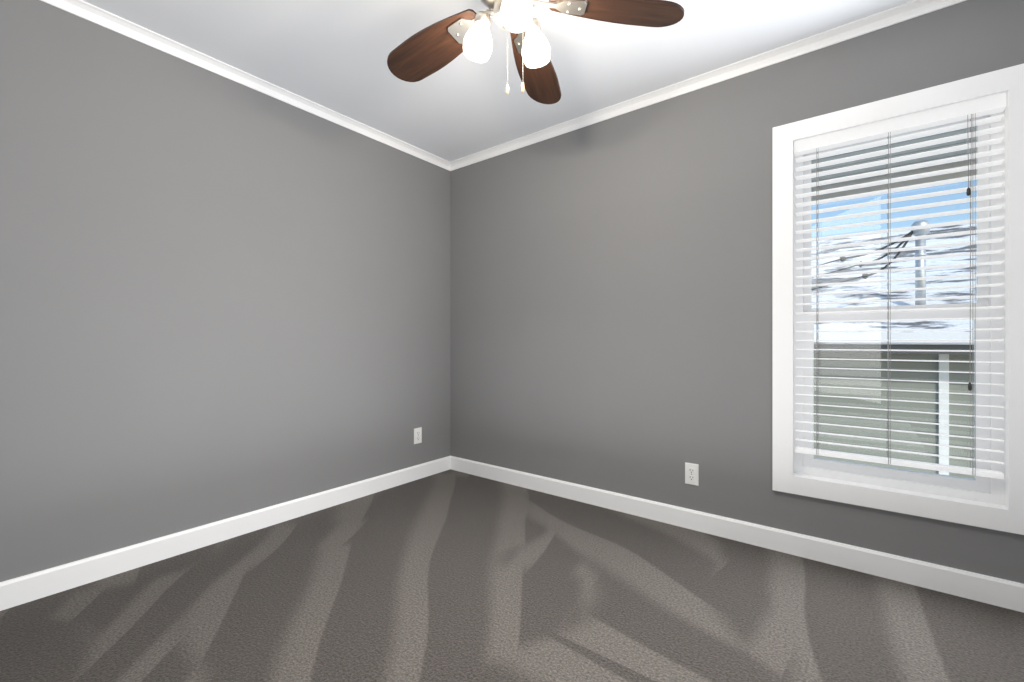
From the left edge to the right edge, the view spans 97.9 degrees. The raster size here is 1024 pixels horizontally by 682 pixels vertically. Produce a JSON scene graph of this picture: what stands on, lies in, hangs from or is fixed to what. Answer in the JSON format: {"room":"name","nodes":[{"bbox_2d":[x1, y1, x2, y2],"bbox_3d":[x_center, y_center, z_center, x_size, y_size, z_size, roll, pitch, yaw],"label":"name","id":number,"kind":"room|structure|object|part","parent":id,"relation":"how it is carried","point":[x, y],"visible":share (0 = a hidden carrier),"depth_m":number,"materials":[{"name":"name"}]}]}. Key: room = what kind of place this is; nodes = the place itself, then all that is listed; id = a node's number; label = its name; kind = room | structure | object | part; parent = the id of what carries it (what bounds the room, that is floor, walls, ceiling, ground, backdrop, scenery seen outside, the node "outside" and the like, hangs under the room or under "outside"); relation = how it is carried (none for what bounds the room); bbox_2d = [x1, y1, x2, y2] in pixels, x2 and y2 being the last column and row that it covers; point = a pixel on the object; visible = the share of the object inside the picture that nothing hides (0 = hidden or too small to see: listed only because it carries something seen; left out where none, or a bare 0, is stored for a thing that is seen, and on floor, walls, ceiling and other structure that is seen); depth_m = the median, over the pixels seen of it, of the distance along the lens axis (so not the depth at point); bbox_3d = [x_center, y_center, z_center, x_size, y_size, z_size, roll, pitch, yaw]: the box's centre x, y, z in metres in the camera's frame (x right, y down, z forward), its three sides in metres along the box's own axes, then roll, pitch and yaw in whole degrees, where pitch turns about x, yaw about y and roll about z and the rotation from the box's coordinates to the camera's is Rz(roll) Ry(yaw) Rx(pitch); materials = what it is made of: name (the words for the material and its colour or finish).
{"room":"empty bedroom","nodes":[
{"label":"empty bedroom","id":0,"kind":"room"},
{"bbox_2d":[0,0,449,581],"bbox_3d":[-1.379,-0.193,2.562,0.140,2.440,2.700,0,0,38],"label":"wall","id":1,"kind":"structure","parent":0,"point":[222,298],"depth_m":2.18,"materials":[{"name":"grey paint"}]},
{"bbox_2d":[0,456,451,610],"bbox_3d":[-1.318,0.974,2.516,0.013,0.105,2.640,0,0,38],"label":"baseboard","id":2,"kind":"structure","parent":1,"relation":"attached to","point":[17,591],"depth_m":2.17,"materials":[{"name":"white wood"}]},
{"bbox_2d":[40,0,451,169],"bbox_3d":[-1.304,-1.389,2.505,0.048,0.048,2.580,0,0,38],"label":"crown molding","id":3,"kind":"structure","parent":1,"relation":"attached to","point":[80,8],"depth_m":2.29,"materials":[{"name":"white wood"}]},
{"bbox_2d":[414,427,421,443],"bbox_3d":[-0.700,0.705,3.316,0.008,0.115,0.070,0,0,38],"label":"duplex electrical outlet","id":4,"kind":"object","parent":1,"relation":"attached to","point":[417,435],"visible":1,"depth_m":3.31,"materials":[{"name":"white plastic"}]},
{"bbox_2d":[83,0,912,161],"bbox_3d":[-0.019,-1.473,1.508,3.580,0.120,2.980,0,0,38],"label":"ceiling","id":5,"kind":"structure","parent":0,"point":[332,54],"depth_m":2.17,"materials":[{"name":"white paint"}]},
{"bbox_2d":[387,0,683,103],"bbox_3d":[-0.045,-1.148,1.569,1.122,0.531,1.155,0,0,38],"label":"ceiling fan","id":6,"kind":"object","parent":5,"relation":"hanging from","point":[422,54],"visible":1,"depth_m":1.61,"materials":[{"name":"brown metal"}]},
{"label":"blade","id":7,"kind":"part","parent":6,"relation":"part of","materials":[{"name":"brown wood"}]},
{"bbox_3d":[0.102,-1.157,1.902,0.170,0.008,0.473,13,-2,18],"label":"blade","id":8,"kind":"part","parent":6,"relation":"part of","materials":[{"name":"brown wood"}]},
{"bbox_3d":[0.362,-1.157,1.556,0.473,0.008,0.170,6,12,-1],"label":"blade","id":9,"kind":"part","parent":6,"relation":"part of","materials":[{"name":"brown wood"}]},
{"bbox_2d":[0,469,1023,681],"bbox_3d":[-0.019,1.087,1.508,3.580,0.120,2.980,0,0,38],"label":"floor","id":10,"kind":"structure","parent":0,"point":[450,575],"depth_m":1.69,"materials":[{"name":"grey carpet"}]},
{"bbox_2d":[450,0,1023,583],"bbox_3d":[0.851,-0.193,2.630,3.580,2.440,0.140,0,0,38],"label":"wall","id":11,"kind":"structure","parent":0,"point":[610,304],"depth_m":2.53,"materials":[{"name":"grey paint"}]},
{"bbox_2d":[685,462,698,485],"bbox_3d":[0.982,0.727,2.435,0.070,0.115,0.008,0,0,38],"label":"duplex electrical outlet","id":12,"kind":"object","parent":11,"relation":"attached to","point":[691,473],"visible":1,"depth_m":2.43,"materials":[{"name":"white plastic"}]},
{"bbox_2d":[448,0,966,170],"bbox_3d":[0.793,-1.389,2.556,3.300,0.048,0.048,0,0,38],"label":"crown molding","id":13,"kind":"structure","parent":11,"relation":"attached to","point":[818,41],"depth_m":2.29,"materials":[{"name":"white wood"}]},
{"bbox_2d":[452,456,1023,612],"bbox_3d":[0.804,0.974,2.569,3.300,0.105,0.013,0,0,38],"label":"baseboard","id":14,"kind":"structure","parent":11,"relation":"attached to","point":[991,590],"depth_m":2.15,"materials":[{"name":"white wood"}]},
{"bbox_2d":[812,127,974,187],"bbox_3d":[1.371,-1.033,2.892,5.800,0.030,0.888,0,0,38],"label":"soffit","id":15,"kind":"structure","parent":11,"relation":"attached to","point":[904,163],"depth_m":2.47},
{"bbox_2d":[812,160,974,200],"bbox_3d":[1.652,-1.098,3.255,5.800,0.350,0.030,0,0,38],"label":"fascia","id":16,"kind":"object","parent":15,"relation":"attached to","point":[919,181],"depth_m":2.70,"materials":[{"name":"white"}]},
{"bbox_2d":[772,63,1023,534],"bbox_3d":[1.674,-0.158,1.986,0.872,1.779,0.168,0,0,38],"label":"window unit","id":17,"kind":"structure","parent":11,"relation":"in","point":[989,503],"depth_m":1.90,"materials":[{"name":"white"}]},
{"bbox_3d":[1.697,-0.164,2.016,0.574,1.469,0.038,0,0,38],"label":"glass","id":18,"kind":"part","parent":17,"relation":"part of","materials":[{"name":"clear glass"}]},
{"bbox_3d":[1.707,-0.523,2.029,0.634,0.810,0.030,0,0,38],"label":"sash","id":19,"kind":"part","parent":17,"relation":"part of","materials":[{"name":"white plastic"}]},
{"bbox_3d":[1.685,0.233,2.001,0.634,0.760,0.036,0,0,38],"label":"sash","id":20,"kind":"part","parent":17,"relation":"part of","materials":[{"name":"white plastic"}]},
{"bbox_2d":[794,92,1006,478],"bbox_3d":[1.650,-0.214,1.955,0.698,1.501,0.065,0,0,38],"label":"window blind","id":21,"kind":"object","parent":17,"relation":"attached to","point":[975,108],"visible":0.98,"depth_m":1.92,"materials":[{"name":"white plastic"}]},
{"label":"outside","id":22,"kind":"structure","parent":0,"visible":0},
{"bbox_3d":[11.112,2.627,13.655,46.000,0.200,29.859,0,0,38],"label":"yard","id":23,"kind":"structure","parent":22,"visible":0},
{"bbox_2d":[814,352,973,478],"bbox_3d":[6.655,1.292,7.910,18.000,2.670,7.000,0,0,38],"label":"house","id":24,"kind":"structure","parent":23,"relation":"on","point":[874,404],"depth_m":5.20,"materials":[{"name":"grey"}]},
{"bbox_2d":[812,223,974,344],"bbox_3d":[6.839,-0.984,8.148,18.800,2.042,8.400,0,0,38],"label":"snow","id":25,"kind":"object","parent":24,"relation":"on","point":[900,275],"depth_m":6.17,"materials":[{"name":"white snow"}]},
{"bbox_2d":[814,332,973,342],"bbox_3d":[4.262,-0.038,4.825,18.800,0.110,0.050,0,0,38],"label":"gutter","id":26,"kind":"object","parent":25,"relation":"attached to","point":[897,335],"depth_m":4.83,"materials":[{"name":"white metal"}]},
{"bbox_2d":[911,220,930,304],"bbox_3d":[4.779,-0.868,5.215,0.250,1.080,0.250,0,0,38],"label":"mast","id":27,"kind":"object","parent":25,"relation":"on","point":[920,273],"depth_m":5.18,"materials":[{"name":"grey metal"}]},
{"bbox_2d":[813,231,912,289],"bbox_3d":[3.563,-0.930,6.259,0.243,0.736,3.082,0,0,-44],"label":"cables","id":28,"kind":"object","parent":27,"relation":"attached to","point":[909,234],"depth_m":5.38,"materials":[{"name":"black metal"}]},
{"bbox_2d":[814,344,973,353],"bbox_3d":[4.400,0.057,5.003,18.400,0.160,0.360,0,0,38],"label":"fascia","id":29,"kind":"object","parent":24,"relation":"attached to","point":[915,346],"depth_m":4.89,"materials":[{"name":"grey"}]},
{"bbox_2d":[939,354,948,474],"bbox_3d":[4.760,1.312,4.912,0.080,2.630,0.059,0,0,38],"label":"downspout","id":30,"kind":"object","parent":24,"relation":"attached to","point":[942,365],"depth_m":4.91,"materials":[{"name":"white metal"}]}
]}

